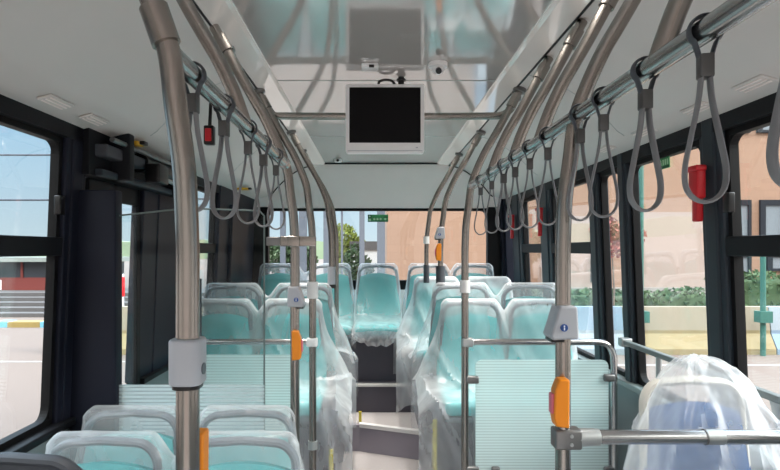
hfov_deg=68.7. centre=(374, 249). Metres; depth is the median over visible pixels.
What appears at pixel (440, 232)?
pole
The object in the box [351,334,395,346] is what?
skirt
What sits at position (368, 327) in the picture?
cushion
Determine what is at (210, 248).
window
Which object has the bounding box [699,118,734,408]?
window pillar
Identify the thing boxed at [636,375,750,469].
seat
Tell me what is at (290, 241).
rail
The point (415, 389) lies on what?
floor
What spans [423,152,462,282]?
pole
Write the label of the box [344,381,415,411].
floor
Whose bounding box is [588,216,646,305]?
sapling
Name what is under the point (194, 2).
trim
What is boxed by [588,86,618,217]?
handle
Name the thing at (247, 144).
handle
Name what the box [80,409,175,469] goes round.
passenger seat
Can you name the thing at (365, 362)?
floor
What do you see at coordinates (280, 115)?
crossbar
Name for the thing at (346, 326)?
cushion
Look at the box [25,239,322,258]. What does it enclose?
hill
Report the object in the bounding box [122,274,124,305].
post
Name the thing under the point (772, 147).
handle
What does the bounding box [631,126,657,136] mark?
ceiling vent
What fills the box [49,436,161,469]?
passenger seat
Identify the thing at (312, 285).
pole
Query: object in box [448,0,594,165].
trim
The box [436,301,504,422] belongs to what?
passenger seat
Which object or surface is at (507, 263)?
trim
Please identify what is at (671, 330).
barrier
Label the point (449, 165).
trim
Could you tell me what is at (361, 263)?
plastic cover
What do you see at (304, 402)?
cushion
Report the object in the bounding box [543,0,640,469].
pole
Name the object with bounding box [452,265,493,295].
seat
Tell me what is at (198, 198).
overhead cable
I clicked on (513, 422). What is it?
screen
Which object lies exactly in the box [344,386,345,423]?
floor
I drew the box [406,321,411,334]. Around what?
cushion
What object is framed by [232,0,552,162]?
ceiling
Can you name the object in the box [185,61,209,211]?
handle
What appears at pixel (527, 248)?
window
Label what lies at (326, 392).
plastic cover
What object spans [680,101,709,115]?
ceiling vent
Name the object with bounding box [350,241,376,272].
shed
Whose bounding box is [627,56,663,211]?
handle
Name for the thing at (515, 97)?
pole
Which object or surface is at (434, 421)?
trim
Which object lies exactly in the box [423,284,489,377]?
passenger seat
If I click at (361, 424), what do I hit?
trim
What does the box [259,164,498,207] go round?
wall
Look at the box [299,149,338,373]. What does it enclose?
pole
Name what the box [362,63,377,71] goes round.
ceiling sensor
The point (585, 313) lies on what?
barrier
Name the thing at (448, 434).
floor
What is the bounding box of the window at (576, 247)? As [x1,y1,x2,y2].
[552,178,594,359]
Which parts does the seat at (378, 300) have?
backrest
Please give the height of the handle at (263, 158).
0.269 m
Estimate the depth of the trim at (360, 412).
4.41 m
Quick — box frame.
[280,211,384,279]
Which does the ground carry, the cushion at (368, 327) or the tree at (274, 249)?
the tree at (274, 249)
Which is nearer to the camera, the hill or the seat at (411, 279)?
the seat at (411, 279)
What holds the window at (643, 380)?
in the wall at (627, 400)
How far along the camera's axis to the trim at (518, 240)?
4.91 m
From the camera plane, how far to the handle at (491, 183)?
2.27 m
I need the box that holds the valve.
[134,141,147,146]
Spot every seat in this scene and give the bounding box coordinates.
[0,452,82,469]
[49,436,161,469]
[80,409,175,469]
[162,301,254,421]
[200,409,295,468]
[204,285,261,353]
[208,436,299,469]
[259,265,289,317]
[260,301,326,422]
[275,285,338,377]
[316,265,353,338]
[354,265,400,338]
[405,265,448,335]
[411,279,458,363]
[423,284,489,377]
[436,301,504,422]
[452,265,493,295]
[469,278,511,317]
[501,284,554,359]
[506,301,573,359]
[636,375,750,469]
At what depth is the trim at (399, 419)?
4.52 m
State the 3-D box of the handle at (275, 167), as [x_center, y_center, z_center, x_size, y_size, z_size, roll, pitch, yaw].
[-0.323,-0.200,1.860,0.059,0.269,0.022,0,0,-1]
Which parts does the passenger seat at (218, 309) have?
backrest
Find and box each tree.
[270,246,318,277]
[337,223,358,274]
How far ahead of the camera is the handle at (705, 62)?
0.80 m
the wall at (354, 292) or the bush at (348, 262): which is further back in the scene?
the bush at (348, 262)
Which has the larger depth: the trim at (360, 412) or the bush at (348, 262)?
the bush at (348, 262)
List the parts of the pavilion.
red panel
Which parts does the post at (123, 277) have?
red plate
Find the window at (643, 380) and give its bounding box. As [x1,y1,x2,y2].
[629,140,699,401]
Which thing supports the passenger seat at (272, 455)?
on the floor at (352, 460)
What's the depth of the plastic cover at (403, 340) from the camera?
4.48 m
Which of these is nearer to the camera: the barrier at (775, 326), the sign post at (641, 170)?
the sign post at (641, 170)
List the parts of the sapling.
crown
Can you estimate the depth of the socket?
1.33 m
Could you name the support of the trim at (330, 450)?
attached to the floor at (330, 424)
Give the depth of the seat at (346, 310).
5.16 m
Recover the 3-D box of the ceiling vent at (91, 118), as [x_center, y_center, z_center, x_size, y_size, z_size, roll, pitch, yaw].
[-1.062,-0.492,2.160,0.051,0.021,0.140,0,0,0]
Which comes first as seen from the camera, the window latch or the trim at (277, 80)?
the window latch
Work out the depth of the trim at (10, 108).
1.96 m
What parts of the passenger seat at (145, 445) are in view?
backrest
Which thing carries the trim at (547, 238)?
attached to the wall at (627, 400)
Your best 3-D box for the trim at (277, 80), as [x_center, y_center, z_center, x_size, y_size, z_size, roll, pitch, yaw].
[0.055,-0.800,2.690,1.030,0.005,0.006,0,0,0]
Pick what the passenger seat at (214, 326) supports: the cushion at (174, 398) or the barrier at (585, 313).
the cushion at (174, 398)
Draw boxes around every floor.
[152,374,343,469]
[339,328,427,380]
[342,451,420,469]
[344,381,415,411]
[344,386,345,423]
[414,386,417,424]
[418,374,610,469]
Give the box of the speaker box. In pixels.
[145,163,167,184]
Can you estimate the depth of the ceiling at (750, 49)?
2.03 m
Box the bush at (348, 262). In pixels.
[343,243,374,279]
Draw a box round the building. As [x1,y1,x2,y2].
[385,126,779,296]
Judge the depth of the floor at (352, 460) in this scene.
4.13 m
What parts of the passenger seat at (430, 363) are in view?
backrest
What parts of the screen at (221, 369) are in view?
post, panel, rail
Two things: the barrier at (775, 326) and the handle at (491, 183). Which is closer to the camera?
the handle at (491, 183)
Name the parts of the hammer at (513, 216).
handle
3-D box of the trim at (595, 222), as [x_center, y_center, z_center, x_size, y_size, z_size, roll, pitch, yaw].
[1.278,0.095,3.232,0.120,1.160,0.135,0,0,0]
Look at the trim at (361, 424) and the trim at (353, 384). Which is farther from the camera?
the trim at (353, 384)
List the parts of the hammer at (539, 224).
handle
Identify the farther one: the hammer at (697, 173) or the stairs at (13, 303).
the stairs at (13, 303)
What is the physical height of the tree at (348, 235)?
3.327 m
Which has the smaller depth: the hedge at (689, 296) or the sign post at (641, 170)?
the sign post at (641, 170)
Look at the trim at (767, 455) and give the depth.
2.45 m
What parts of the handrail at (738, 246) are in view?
post, bay rail, guard rail, brace plate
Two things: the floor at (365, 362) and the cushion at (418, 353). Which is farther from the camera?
the floor at (365, 362)
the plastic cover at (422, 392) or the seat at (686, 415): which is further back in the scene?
the plastic cover at (422, 392)
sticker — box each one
[368,215,387,221]
[660,156,669,168]
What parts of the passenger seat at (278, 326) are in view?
backrest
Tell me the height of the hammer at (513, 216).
0.207 m
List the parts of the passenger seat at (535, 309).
backrest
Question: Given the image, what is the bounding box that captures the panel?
[70,190,121,463]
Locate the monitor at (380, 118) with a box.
[346,76,423,153]
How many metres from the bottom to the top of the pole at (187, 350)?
2.329 m
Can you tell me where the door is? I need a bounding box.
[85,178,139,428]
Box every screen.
[119,208,264,435]
[200,279,317,437]
[462,337,616,469]
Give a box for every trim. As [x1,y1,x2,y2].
[0,94,219,192]
[0,363,168,452]
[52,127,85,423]
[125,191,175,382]
[192,0,313,165]
[194,0,324,164]
[206,185,254,298]
[277,80,495,80]
[310,136,455,136]
[325,163,436,163]
[329,449,332,469]
[345,412,417,428]
[346,383,414,386]
[359,411,361,421]
[359,422,418,434]
[433,420,436,469]
[437,0,590,164]
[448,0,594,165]
[449,165,492,196]
[499,199,514,297]
[505,92,776,204]
[511,194,530,296]
[539,183,554,298]
[572,350,779,469]
[588,165,614,361]
[617,153,646,383]
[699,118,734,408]
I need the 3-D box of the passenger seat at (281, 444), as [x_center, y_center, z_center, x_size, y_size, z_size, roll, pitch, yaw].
[-0.425,1.070,1.608,0.416,0.941,0.497,0,0,0]
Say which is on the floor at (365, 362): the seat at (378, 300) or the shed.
the seat at (378, 300)
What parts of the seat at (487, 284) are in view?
backrest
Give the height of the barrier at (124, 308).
0.840 m
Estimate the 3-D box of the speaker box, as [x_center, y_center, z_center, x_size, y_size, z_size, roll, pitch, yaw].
[-1.040,-0.360,2.720,0.070,0.090,0.120,0,0,0]
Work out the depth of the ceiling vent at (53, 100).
1.88 m
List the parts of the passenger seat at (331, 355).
backrest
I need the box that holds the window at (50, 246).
[0,115,62,450]
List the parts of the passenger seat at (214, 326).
backrest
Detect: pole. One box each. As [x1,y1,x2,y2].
[139,0,208,469]
[232,46,305,458]
[255,88,317,469]
[286,130,335,287]
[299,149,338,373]
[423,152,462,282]
[434,130,485,285]
[460,86,526,469]
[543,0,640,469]
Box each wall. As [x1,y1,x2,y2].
[27,370,171,458]
[252,290,406,327]
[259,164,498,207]
[609,382,774,469]
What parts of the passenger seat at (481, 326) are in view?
backrest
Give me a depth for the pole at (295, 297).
2.18 m
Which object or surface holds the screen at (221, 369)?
on the floor at (352, 460)
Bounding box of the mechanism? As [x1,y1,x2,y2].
[82,128,173,197]
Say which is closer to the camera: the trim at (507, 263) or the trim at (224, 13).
the trim at (224, 13)
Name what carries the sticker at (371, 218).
attached to the window at (493, 244)
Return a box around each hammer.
[508,215,514,238]
[535,207,542,235]
[688,165,706,221]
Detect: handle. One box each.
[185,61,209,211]
[210,94,237,219]
[236,119,259,223]
[253,135,273,226]
[267,148,284,229]
[474,174,486,234]
[484,166,498,233]
[495,158,511,231]
[506,150,523,229]
[520,139,539,227]
[536,126,556,225]
[566,103,593,220]
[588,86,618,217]
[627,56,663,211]
[681,12,729,203]
[766,79,779,186]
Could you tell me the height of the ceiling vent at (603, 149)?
0.021 m
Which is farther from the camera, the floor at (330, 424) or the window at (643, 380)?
the floor at (330, 424)
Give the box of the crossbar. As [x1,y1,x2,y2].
[273,91,520,119]
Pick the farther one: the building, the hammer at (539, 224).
the building
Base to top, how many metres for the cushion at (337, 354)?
0.070 m
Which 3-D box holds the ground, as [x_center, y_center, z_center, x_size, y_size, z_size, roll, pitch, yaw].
[0.000,1.940,50.000,180.000,0.100,220.000,0,0,0]
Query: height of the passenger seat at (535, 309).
0.717 m
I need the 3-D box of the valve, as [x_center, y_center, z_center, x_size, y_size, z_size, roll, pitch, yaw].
[-1.100,-0.478,2.560,0.148,0.018,0.070,0,0,0]
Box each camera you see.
[334,158,341,162]
[429,60,446,74]
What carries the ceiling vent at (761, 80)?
in the ceiling at (750, 49)
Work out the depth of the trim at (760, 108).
2.26 m
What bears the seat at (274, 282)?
on the floor at (365, 362)
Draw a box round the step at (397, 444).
[344,423,418,459]
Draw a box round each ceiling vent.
[37,94,74,109]
[79,113,109,125]
[596,145,616,152]
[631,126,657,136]
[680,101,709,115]
[731,74,777,92]
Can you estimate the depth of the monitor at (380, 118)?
2.62 m
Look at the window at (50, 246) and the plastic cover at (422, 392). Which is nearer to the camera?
the window at (50, 246)
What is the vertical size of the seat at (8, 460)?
1.078 m
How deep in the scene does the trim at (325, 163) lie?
5.24 m
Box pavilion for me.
[0,257,129,289]
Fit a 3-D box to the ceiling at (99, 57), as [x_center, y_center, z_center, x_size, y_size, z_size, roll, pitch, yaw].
[-0.870,-0.645,1.750,0.600,0.340,7.500,0,0,0]
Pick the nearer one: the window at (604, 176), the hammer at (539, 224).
the window at (604, 176)
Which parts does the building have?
pane, pane, pane, pane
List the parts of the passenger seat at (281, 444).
backrest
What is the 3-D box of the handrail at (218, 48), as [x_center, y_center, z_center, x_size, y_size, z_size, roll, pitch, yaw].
[-0.438,-0.536,1.471,0.273,0.495,1.142,0,0,0]
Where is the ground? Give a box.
[0,259,779,438]
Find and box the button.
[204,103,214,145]
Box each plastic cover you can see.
[151,298,355,446]
[354,263,400,323]
[394,276,512,411]
[412,298,610,427]
[623,353,779,469]
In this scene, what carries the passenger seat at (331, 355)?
on the floor at (330, 424)
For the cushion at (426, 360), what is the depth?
3.95 m
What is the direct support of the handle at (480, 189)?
hanging from the handrail at (669, 46)
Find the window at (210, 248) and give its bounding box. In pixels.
[198,186,215,300]
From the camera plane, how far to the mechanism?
2.44 m
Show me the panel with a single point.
(97, 336)
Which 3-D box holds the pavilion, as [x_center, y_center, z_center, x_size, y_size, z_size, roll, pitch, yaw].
[-15.450,0.790,19.600,13.700,1.100,1.800,0,0,0]
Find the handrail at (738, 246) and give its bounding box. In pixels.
[551,115,779,455]
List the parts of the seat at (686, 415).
backrest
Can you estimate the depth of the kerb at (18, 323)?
13.90 m
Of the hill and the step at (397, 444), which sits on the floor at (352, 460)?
the step at (397, 444)
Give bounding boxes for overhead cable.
[0,154,49,155]
[0,198,209,200]
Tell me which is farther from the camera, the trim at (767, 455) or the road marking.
the road marking
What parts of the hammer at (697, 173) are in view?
handle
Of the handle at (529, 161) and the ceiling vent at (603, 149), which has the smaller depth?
the handle at (529, 161)
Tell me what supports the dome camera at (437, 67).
attached to the ceiling at (297, 39)
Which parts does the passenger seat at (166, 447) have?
backrest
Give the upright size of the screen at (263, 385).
1.490 m
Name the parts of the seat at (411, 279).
backrest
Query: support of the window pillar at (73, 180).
attached to the wall at (46, 447)
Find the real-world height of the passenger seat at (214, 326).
0.628 m
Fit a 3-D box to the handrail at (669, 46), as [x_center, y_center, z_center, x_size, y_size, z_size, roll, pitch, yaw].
[0.584,-0.536,1.071,0.277,0.495,3.342,0,0,0]
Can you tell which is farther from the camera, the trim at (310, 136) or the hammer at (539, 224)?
the hammer at (539, 224)
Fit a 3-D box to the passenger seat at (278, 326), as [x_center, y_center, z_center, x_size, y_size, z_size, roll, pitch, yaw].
[-0.505,0.626,3.278,0.416,0.628,0.497,0,0,0]
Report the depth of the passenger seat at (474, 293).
4.62 m
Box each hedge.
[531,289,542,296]
[571,285,705,305]
[704,269,779,305]
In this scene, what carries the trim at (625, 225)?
attached to the wall at (627, 400)
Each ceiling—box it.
[0,0,305,198]
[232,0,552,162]
[450,0,779,198]
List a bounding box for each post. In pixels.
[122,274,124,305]
[639,165,649,322]
[754,257,772,355]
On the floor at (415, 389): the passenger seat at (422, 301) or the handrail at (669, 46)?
the passenger seat at (422, 301)
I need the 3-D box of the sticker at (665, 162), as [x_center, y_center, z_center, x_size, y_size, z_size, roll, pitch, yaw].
[1.263,-0.398,2.500,0.006,0.086,0.110,0,0,0]
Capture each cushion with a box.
[162,398,175,413]
[300,395,323,415]
[333,321,352,334]
[336,351,338,365]
[354,321,399,334]
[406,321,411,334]
[412,345,427,358]
[423,351,427,366]
[438,387,474,415]
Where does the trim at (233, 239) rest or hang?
attached to the wall at (46, 447)
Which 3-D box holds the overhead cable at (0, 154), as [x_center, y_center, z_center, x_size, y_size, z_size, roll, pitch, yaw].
[-21.250,-5.050,30.000,37.500,0.200,0.087,0,0,0]
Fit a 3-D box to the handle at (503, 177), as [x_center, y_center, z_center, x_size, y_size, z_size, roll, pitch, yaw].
[0.467,-0.200,2.070,0.059,0.269,0.022,0,0,-9]
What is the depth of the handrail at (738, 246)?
1.86 m
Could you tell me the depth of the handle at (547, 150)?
1.53 m
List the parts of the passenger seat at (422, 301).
backrest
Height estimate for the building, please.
13.000 m
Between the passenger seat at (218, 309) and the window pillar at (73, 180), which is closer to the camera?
the window pillar at (73, 180)
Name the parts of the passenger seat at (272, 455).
backrest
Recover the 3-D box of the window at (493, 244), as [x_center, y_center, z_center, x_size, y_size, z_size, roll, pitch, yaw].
[0.035,-0.010,5.480,2.470,0.800,0.080,0,0,0]
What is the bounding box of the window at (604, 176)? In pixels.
[599,168,624,376]
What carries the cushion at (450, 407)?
on the passenger seat at (481, 326)
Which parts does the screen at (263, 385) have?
printed pane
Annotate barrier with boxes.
[122,306,203,354]
[574,306,624,354]
[620,306,775,354]
[766,306,779,354]
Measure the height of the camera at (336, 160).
0.032 m
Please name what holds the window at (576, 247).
in the wall at (627, 400)
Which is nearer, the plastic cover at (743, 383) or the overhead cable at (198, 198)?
the plastic cover at (743, 383)
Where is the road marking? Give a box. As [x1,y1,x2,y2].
[0,361,779,365]
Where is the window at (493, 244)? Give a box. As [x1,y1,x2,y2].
[252,207,501,289]
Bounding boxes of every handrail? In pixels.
[176,0,290,168]
[468,0,776,189]
[551,115,779,455]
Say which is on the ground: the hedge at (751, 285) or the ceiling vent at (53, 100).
the hedge at (751, 285)
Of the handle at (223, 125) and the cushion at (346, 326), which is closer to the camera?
the handle at (223, 125)
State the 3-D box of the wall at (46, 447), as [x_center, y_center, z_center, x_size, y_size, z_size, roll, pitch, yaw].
[-1.256,1.113,1.750,0.094,0.855,7.500,0,0,0]
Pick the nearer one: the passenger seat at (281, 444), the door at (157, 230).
the passenger seat at (281, 444)
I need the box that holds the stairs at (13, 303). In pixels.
[0,288,205,316]
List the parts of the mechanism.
drive rod, motor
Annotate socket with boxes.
[579,428,601,446]
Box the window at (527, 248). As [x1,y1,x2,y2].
[522,194,540,295]
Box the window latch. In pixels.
[723,192,734,212]
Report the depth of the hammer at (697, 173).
2.10 m
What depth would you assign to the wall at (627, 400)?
2.91 m
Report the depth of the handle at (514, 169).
1.89 m
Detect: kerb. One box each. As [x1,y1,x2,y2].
[0,320,43,327]
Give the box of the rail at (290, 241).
[266,236,315,246]
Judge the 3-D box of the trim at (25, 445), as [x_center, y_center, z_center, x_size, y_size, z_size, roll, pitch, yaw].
[-1.220,0.670,1.750,0.096,0.030,7.500,0,0,0]
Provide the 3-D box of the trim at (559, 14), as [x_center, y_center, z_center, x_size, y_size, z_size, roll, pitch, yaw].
[0.625,-0.806,1.650,0.110,0.048,7.300,0,0,0]
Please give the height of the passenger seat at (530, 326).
0.628 m

